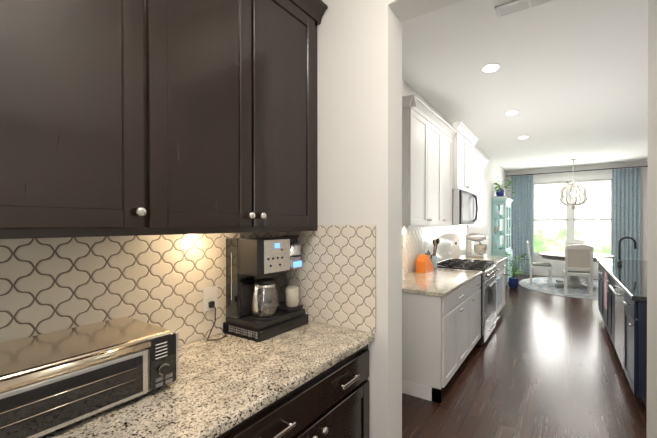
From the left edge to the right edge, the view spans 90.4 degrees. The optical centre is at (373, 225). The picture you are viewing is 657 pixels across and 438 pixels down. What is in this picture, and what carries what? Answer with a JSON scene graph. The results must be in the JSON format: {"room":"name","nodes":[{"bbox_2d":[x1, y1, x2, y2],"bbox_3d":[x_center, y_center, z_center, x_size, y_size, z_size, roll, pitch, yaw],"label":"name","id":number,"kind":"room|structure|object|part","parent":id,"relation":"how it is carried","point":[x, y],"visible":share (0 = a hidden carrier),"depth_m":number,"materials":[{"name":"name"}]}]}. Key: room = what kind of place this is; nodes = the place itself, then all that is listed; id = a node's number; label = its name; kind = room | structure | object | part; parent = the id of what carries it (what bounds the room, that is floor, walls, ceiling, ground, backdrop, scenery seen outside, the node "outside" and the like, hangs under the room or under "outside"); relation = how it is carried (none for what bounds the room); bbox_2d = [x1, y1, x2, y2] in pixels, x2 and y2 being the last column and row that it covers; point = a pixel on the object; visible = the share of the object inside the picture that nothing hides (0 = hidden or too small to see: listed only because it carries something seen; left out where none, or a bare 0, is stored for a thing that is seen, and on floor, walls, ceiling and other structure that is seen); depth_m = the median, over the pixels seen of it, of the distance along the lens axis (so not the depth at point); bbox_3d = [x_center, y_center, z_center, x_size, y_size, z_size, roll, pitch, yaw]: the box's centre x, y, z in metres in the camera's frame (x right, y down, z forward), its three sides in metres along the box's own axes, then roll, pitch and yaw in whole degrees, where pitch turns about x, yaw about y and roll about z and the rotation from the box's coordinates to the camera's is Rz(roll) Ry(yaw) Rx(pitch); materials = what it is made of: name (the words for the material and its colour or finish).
{"room":"butler's pantry","nodes":[
{"label":"butler's pantry","id":0,"kind":"room"},
{"bbox_2d":[0,0,656,437],"bbox_3d":[3.011,-0.069,3.307,5.120,3.050,12.320,0,0,30],"label":"wall","id":1,"kind":"structure","parent":0,"point":[50,284],"depth_m":1.63,"materials":[{"name":"white paint"}]},
{"bbox_2d":[0,0,175,235],"bbox_3d":[-1.025,-0.601,0.918,0.331,1.224,0.667,0,0,30],"label":"upper cabinet","id":2,"kind":"object","parent":1,"relation":"attached to","point":[141,117],"depth_m":0.94,"materials":[{"name":"brown wood"}]},
{"bbox_2d":[0,232,278,345],"bbox_3d":[-0.960,0.274,1.356,0.006,0.550,1.487,0,0,30],"label":"backsplash","id":3,"kind":"structure","parent":1,"relation":"attached to","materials":[{"name":"beige tile"}]},
{"bbox_2d":[203,286,227,340],"bbox_3d":[-0.772,0.425,1.578,0.092,0.242,0.110,0,0,30],"label":"electrical outlet plate","id":4,"kind":"object","parent":1,"relation":"attached to","point":[209,298],"visible":1,"depth_m":1.58,"materials":[{"name":"white plastic"}]},
{"bbox_2d":[176,0,323,231],"bbox_3d":[-0.684,-0.603,1.499,0.331,1.224,0.945,0,0,30],"label":"upper cabinet","id":5,"kind":"object","parent":1,"relation":"attached to","point":[247,133],"depth_m":1.40,"materials":[{"name":"brown wood"}]},
{"bbox_2d":[279,225,375,332],"bbox_3d":[-0.286,0.272,1.819,0.687,0.550,0.006,0,0,30],"label":"backsplash","id":6,"kind":"structure","parent":1,"relation":"attached to","point":[333,278],"depth_m":1.76,"materials":[{"name":"beige tile"}]},
{"bbox_2d":[402,94,445,225],"bbox_3d":[0.415,-0.574,3.371,0.330,1.148,0.905,0,0,30],"label":"upper cabinet","id":7,"kind":"object","parent":1,"relation":"attached to","point":[442,159],"depth_m":3.16,"materials":[{"name":"white wood"}]},
{"bbox_2d":[402,225,465,273],"bbox_3d":[0.830,0.261,4.404,0.006,0.550,3.278,0,0,30],"label":"backsplash","id":8,"kind":"structure","parent":1,"relation":"attached to","point":[414,240],"depth_m":4.29,"materials":[{"name":"white tile"}]},
{"bbox_2d":[425,238,456,251],"bbox_3d":[0.998,0.270,4.653,0.030,0.120,1.360,0,0,30],"label":"electrical outlet","id":9,"kind":"object","parent":8,"relation":"attached to","point":[455,243],"visible":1,"depth_m":4.11,"materials":[{"name":"white plastic"}]},
{"bbox_2d":[446,126,453,225],"bbox_3d":[0.709,-0.577,3.872,0.330,1.148,0.483,0,0,30],"label":"upper cabinet","id":10,"kind":"object","parent":1,"relation":"attached to","point":[449,133],"depth_m":3.91,"materials":[{"name":"white wood"}]},
{"bbox_2d":[446,122,473,193],"bbox_3d":[1.070,-0.854,4.428,0.388,0.800,0.834,0,0,30],"label":"upper cabinet","id":11,"kind":"object","parent":1,"relation":"attached to","point":[463,140],"depth_m":4.21,"materials":[{"name":"white wood"}]},
{"bbox_2d":[452,189,477,224],"bbox_3d":[1.119,-0.227,4.402,0.498,0.442,0.825,0,0,30],"label":"microwave","id":12,"kind":"object","parent":11,"relation":"attached to","point":[464,207],"visible":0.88,"depth_m":4.07,"materials":[{"name":"silver metal"}]},
{"bbox_2d":[467,150,485,225],"bbox_3d":[1.530,-0.573,5.270,0.330,1.128,1.071,0,0,30],"label":"upper cabinet","id":13,"kind":"object","parent":1,"relation":"attached to","point":[479,162],"depth_m":5.31,"materials":[{"name":"white wood"}]},
{"bbox_2d":[527,270,597,279],"bbox_3d":[6.064,1.368,8.512,4.878,0.130,0.019,0,0,30],"label":"baseboard","id":14,"kind":"structure","parent":1,"relation":"attached to","point":[555,274],"depth_m":9.07,"materials":[{"name":"white wood"}]},
{"bbox_2d":[533,174,611,257],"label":"window","id":15,"kind":"structure","parent":1,"relation":"in","point":[570,219],"depth_m":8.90,"materials":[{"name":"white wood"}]},
{"bbox_2d":[506,165,647,176],"bbox_3d":[5.380,-1.468,8.835,3.288,0.050,0.135,0,0,30],"label":"curtain rod","id":16,"kind":"object","parent":1,"relation":"attached to","point":[580,170],"visible":0.88,"depth_m":8.66,"materials":[{"name":"grey metal"}]},
{"bbox_2d":[511,175,532,274],"bbox_3d":[4.315,-0.019,9.418,0.580,2.865,0.067,0,0,30],"label":"curtain","id":17,"kind":"object","parent":16,"relation":"hanging from","point":[522,218],"visible":0.92,"depth_m":9.41,"materials":[{"name":"fabric"}]},
{"bbox_2d":[612,167,640,259],"bbox_3d":[6.402,-0.013,8.193,0.580,2.865,0.067,0,0,30],"label":"curtain","id":18,"kind":"object","parent":16,"relation":"hanging from","point":[626,202],"visible":0.79,"depth_m":8.19,"materials":[{"name":"fabric"}]},
{"bbox_2d":[402,274,646,437],"bbox_3d":[2.942,1.506,3.314,5.300,0.100,12.450,0,0,30],"label":"floor","id":19,"kind":"structure","parent":0,"point":[536,364],"depth_m":2.95,"materials":[{"name":"brown wood"}]},
{"bbox_2d":[222,424,245,437],"bbox_3d":[-0.874,1.030,0.850,0.668,0.876,0.690,0,0,30],"label":"base cabinet","id":20,"kind":"object","parent":19,"relation":"on","point":[238,432],"depth_m":0.99,"materials":[{"name":"black wood"}]},
{"bbox_2d":[246,348,368,437],"bbox_3d":[-0.535,1.028,1.427,0.668,0.876,0.931,0,0,30],"label":"base cabinet","id":21,"kind":"object","parent":19,"relation":"on","point":[336,404],"depth_m":1.35,"materials":[{"name":"black wood"}]},
{"bbox_2d":[38,314,374,437],"bbox_3d":[-0.665,0.545,1.183,0.688,0.092,1.486,0,0,30],"label":"countertop","id":22,"kind":"structure","parent":21,"relation":"on","point":[224,383],"depth_m":1.15,"materials":[{"name":"beige stone"}]},
{"bbox_2d":[0,317,177,437],"bbox_3d":[-0.943,0.455,0.984,0.378,0.191,0.506,0,0,30],"label":"toaster oven","id":23,"kind":"object","parent":22,"relation":"on","point":[52,381],"visible":1,"depth_m":0.92,"materials":[{"name":"silver metal"}]},
{"bbox_3d":[-0.565,0.522,1.728,0.278,0.050,0.340,0,0,30],"label":"pod drawer","id":24,"kind":"part","parent":22,"relation":"part of","materials":[{"name":"black plastic"}]},
{"bbox_2d":[226,235,304,329],"bbox_3d":[-0.572,0.275,1.730,0.254,0.441,0.328,0,0,30],"label":"coffee maker","id":25,"kind":"object","parent":22,"relation":"on","point":[260,295],"visible":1,"depth_m":1.64,"materials":[{"name":"black plastic"}]},
{"bbox_2d":[402,280,473,402],"bbox_3d":[0.524,1.019,3.231,0.668,0.876,0.980,0,0,30],"label":"base cabinet","id":26,"kind":"object","parent":19,"relation":"on","point":[441,322],"depth_m":2.77,"materials":[{"name":"white wood"}]},
{"bbox_2d":[402,268,481,299],"bbox_3d":[0.639,0.561,3.405,0.688,0.040,1.433,0,0,30],"label":"countertop","id":27,"kind":"structure","parent":26,"relation":"on","point":[439,281],"depth_m":3.13,"materials":[{"name":"beige stone"}]},
{"bbox_2d":[416,250,433,272],"bbox_3d":[0.612,0.416,3.809,0.115,0.241,0.313,0,0,30],"label":"knife block","id":28,"kind":"object","parent":27,"relation":"on","point":[424,263],"visible":1,"depth_m":3.70,"materials":[{"name":"orange wood"}]},
{"bbox_2d":[431,238,439,268],"bbox_3d":[0.768,0.346,4.069,0.170,0.381,0.141,0,0,30],"label":"utensil crock","id":29,"kind":"object","parent":27,"relation":"on","point":[436,242],"visible":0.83,"depth_m":4.02,"materials":[{"name":"blue"}]},
{"bbox_2d":[437,258,500,344],"bbox_3d":[1.256,0.969,4.330,0.760,0.964,0.748,0,0,30],"label":"range","id":30,"kind":"object","parent":19,"relation":"on","point":[489,279],"visible":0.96,"depth_m":4.09,"materials":[{"name":"grey metal"}]},
{"bbox_2d":[496,277,500,305],"bbox_3d":[1.654,0.872,4.298,0.040,0.360,0.200,0,0,30],"label":"towel","id":31,"kind":"object","parent":30,"relation":"hanging from","point":[498,279],"depth_m":4.27,"materials":[{"name":"fabric"}]},
{"bbox_2d":[474,276,480,345],"bbox_3d":[0.853,1.017,3.790,0.668,0.876,0.561,0,0,30],"label":"base cabinet","id":32,"kind":"object","parent":19,"relation":"on","point":[477,283],"depth_m":3.73,"materials":[{"name":"white wood"}]},
{"bbox_2d":[474,264,501,315],"bbox_3d":[1.534,1.012,4.951,0.668,0.876,0.571,0,0,30],"label":"base cabinet","id":33,"kind":"object","parent":19,"relation":"on","point":[499,273],"depth_m":4.89,"materials":[{"name":"white wood"}]},
{"bbox_2d":[455,256,505,267],"bbox_3d":[1.684,0.553,5.185,0.688,0.040,1.130,0,0,30],"label":"countertop","id":34,"kind":"structure","parent":33,"relation":"on","point":[497,259],"depth_m":5.23,"materials":[{"name":"beige stone"}]},
{"bbox_2d":[465,233,486,257],"bbox_3d":[1.742,0.328,5.515,0.365,0.402,0.222,0,0,30],"label":"stand mixer","id":35,"kind":"object","parent":34,"relation":"on","point":[480,249],"visible":1,"depth_m":5.46,"materials":[{"name":"silver metal"}]},
{"bbox_2d":[502,260,504,307],"bbox_3d":[1.781,1.010,5.372,0.668,0.876,0.650,0,0,30],"label":"base cabinet","id":36,"kind":"object","parent":19,"relation":"on","point":[503,261],"depth_m":5.34,"materials":[{"name":"white wood"}]},
{"bbox_2d":[492,179,515,285],"bbox_3d":[3.316,0.163,8.110,0.533,2.543,1.109,0,0,30],"label":"hutch","id":37,"kind":"object","parent":19,"relation":"on","point":[498,200],"visible":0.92,"depth_m":7.91,"materials":[{"name":"teal wood"}]},
{"bbox_2d":[494,179,515,197],"bbox_3d":[3.270,-0.887,8.021,0.528,0.442,0.918,0,0,30],"label":"plant","id":38,"kind":"object","parent":37,"relation":"on","point":[500,193],"depth_m":7.92,"materials":[{"name":"green plant"}]},
{"bbox_2d":[505,252,529,288],"bbox_3d":[3.213,1.028,7.459,0.726,0.818,0.695,0,0,30],"label":"floor plant","id":39,"kind":"object","parent":19,"relation":"on","point":[514,282],"visible":0.94,"depth_m":7.39,"materials":[{"name":"green plant"}]},
{"bbox_2d":[519,277,597,298],"bbox_3d":[4.756,1.431,7.588,2.460,0.010,2.700,0,0,30],"label":"rug","id":40,"kind":"object","parent":19,"relation":"on","point":[541,284],"visible":0.5,"depth_m":7.33,"materials":[{"name":"grey fabric"}]},
{"bbox_2d":[527,241,552,285],"bbox_3d":[4.040,0.897,7.909,0.553,1.052,0.500,0,0,25],"label":"chair","id":41,"kind":"object","parent":40,"relation":"on","point":[539,265],"visible":1,"depth_m":7.75,"materials":[{"name":"white wood"}]},
{"bbox_2d":[564,239,586,281],"bbox_3d":[5.267,0.894,8.436,0.500,1.052,0.553,0,0,30],"label":"chair","id":42,"kind":"object","parent":40,"relation":"on","point":[572,242],"visible":0.21,"depth_m":8.63,"materials":[{"name":"white wood"}]},
{"bbox_2d":[538,251,614,289],"bbox_3d":[4.732,1.050,7.624,1.520,0.748,1.520,0,0,30],"label":"dining table","id":43,"kind":"object","parent":40,"relation":"on","point":[574,282],"visible":0.62,"depth_m":7.48,"materials":[{"name":"grey wood"}]},
{"bbox_2d":[563,244,593,296],"bbox_3d":[4.273,0.902,6.778,0.500,1.052,0.553,0,0,27],"label":"chair","id":44,"kind":"object","parent":40,"relation":"on","point":[578,259],"visible":1,"depth_m":6.58,"materials":[{"name":"white fabric"}]},
{"bbox_2d":[597,264,646,408],"bbox_3d":[3.253,1.018,3.622,1.098,0.875,3.100,0,0,30],"label":"kitchen island","id":45,"kind":"object","parent":19,"relation":"on","point":[622,296],"depth_m":2.86,"materials":[{"name":"blue"}]},
{"bbox_2d":[604,272,606,309],"bbox_3d":[2.875,0.804,4.005,0.010,0.438,0.220,0,0,30],"label":"towel","id":46,"kind":"object","parent":45,"relation":"hanging from","point":[605,285],"depth_m":4.00,"materials":[{"name":"fabric"}]},
{"bbox_2d":[596,260,646,303],"bbox_3d":[3.375,0.560,3.548,1.316,0.039,3.180,0,0,30],"label":"island countertop","id":47,"kind":"structure","parent":45,"relation":"on","point":[631,275],"depth_m":3.57,"materials":[{"name":"beige stone"}]},
{"bbox_2d":[617,236,636,264],"bbox_3d":[3.431,0.341,4.381,0.209,0.386,0.096,0,0,30],"label":"faucet","id":48,"kind":"object","parent":47,"relation":"on","point":[619,262],"depth_m":4.43,"materials":[{"name":"black metal"}]},
{"bbox_2d":[402,0,647,171],"bbox_3d":[2.942,-1.643,3.300,5.300,0.100,12.450,0,0,30],"label":"ceiling","id":49,"kind":"structure","parent":0,"point":[568,80],"depth_m":3.46,"materials":[{"name":"white paint"}]},
{"bbox_2d":[481,63,500,72],"bbox_3d":[1.180,-1.588,3.262,0.195,0.010,0.195,0,0,-15],"label":"recessed light","id":50,"kind":"object","parent":49,"relation":"in","point":[490,67],"depth_m":3.24,"materials":[{"name":"white plastic"}]},
{"bbox_2d":[504,110,518,114],"bbox_3d":[1.950,-1.594,4.572,0.195,0.010,0.195,0,0,-15],"label":"recessed light","id":51,"kind":"object","parent":49,"relation":"in","point":[512,112],"depth_m":4.55,"materials":[{"name":"white plastic"}]},
{"bbox_2d":[494,0,557,18],"bbox_3d":[1.106,-1.583,2.296,0.450,0.012,0.140,0,0,30],"label":"ceiling vent","id":52,"kind":"object","parent":49,"relation":"in","point":[509,8],"visible":1,"depth_m":2.33,"materials":[{"name":"white metal"}]},
{"bbox_2d":[560,159,586,209],"bbox_3d":[4.866,-0.994,7.884,0.574,1.239,0.574,0,0,30],"label":"chandelier","id":53,"kind":"object","parent":49,"relation":"hanging from","point":[573,185],"visible":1,"depth_m":7.85,"materials":[{"name":"grey metal"}]}
]}

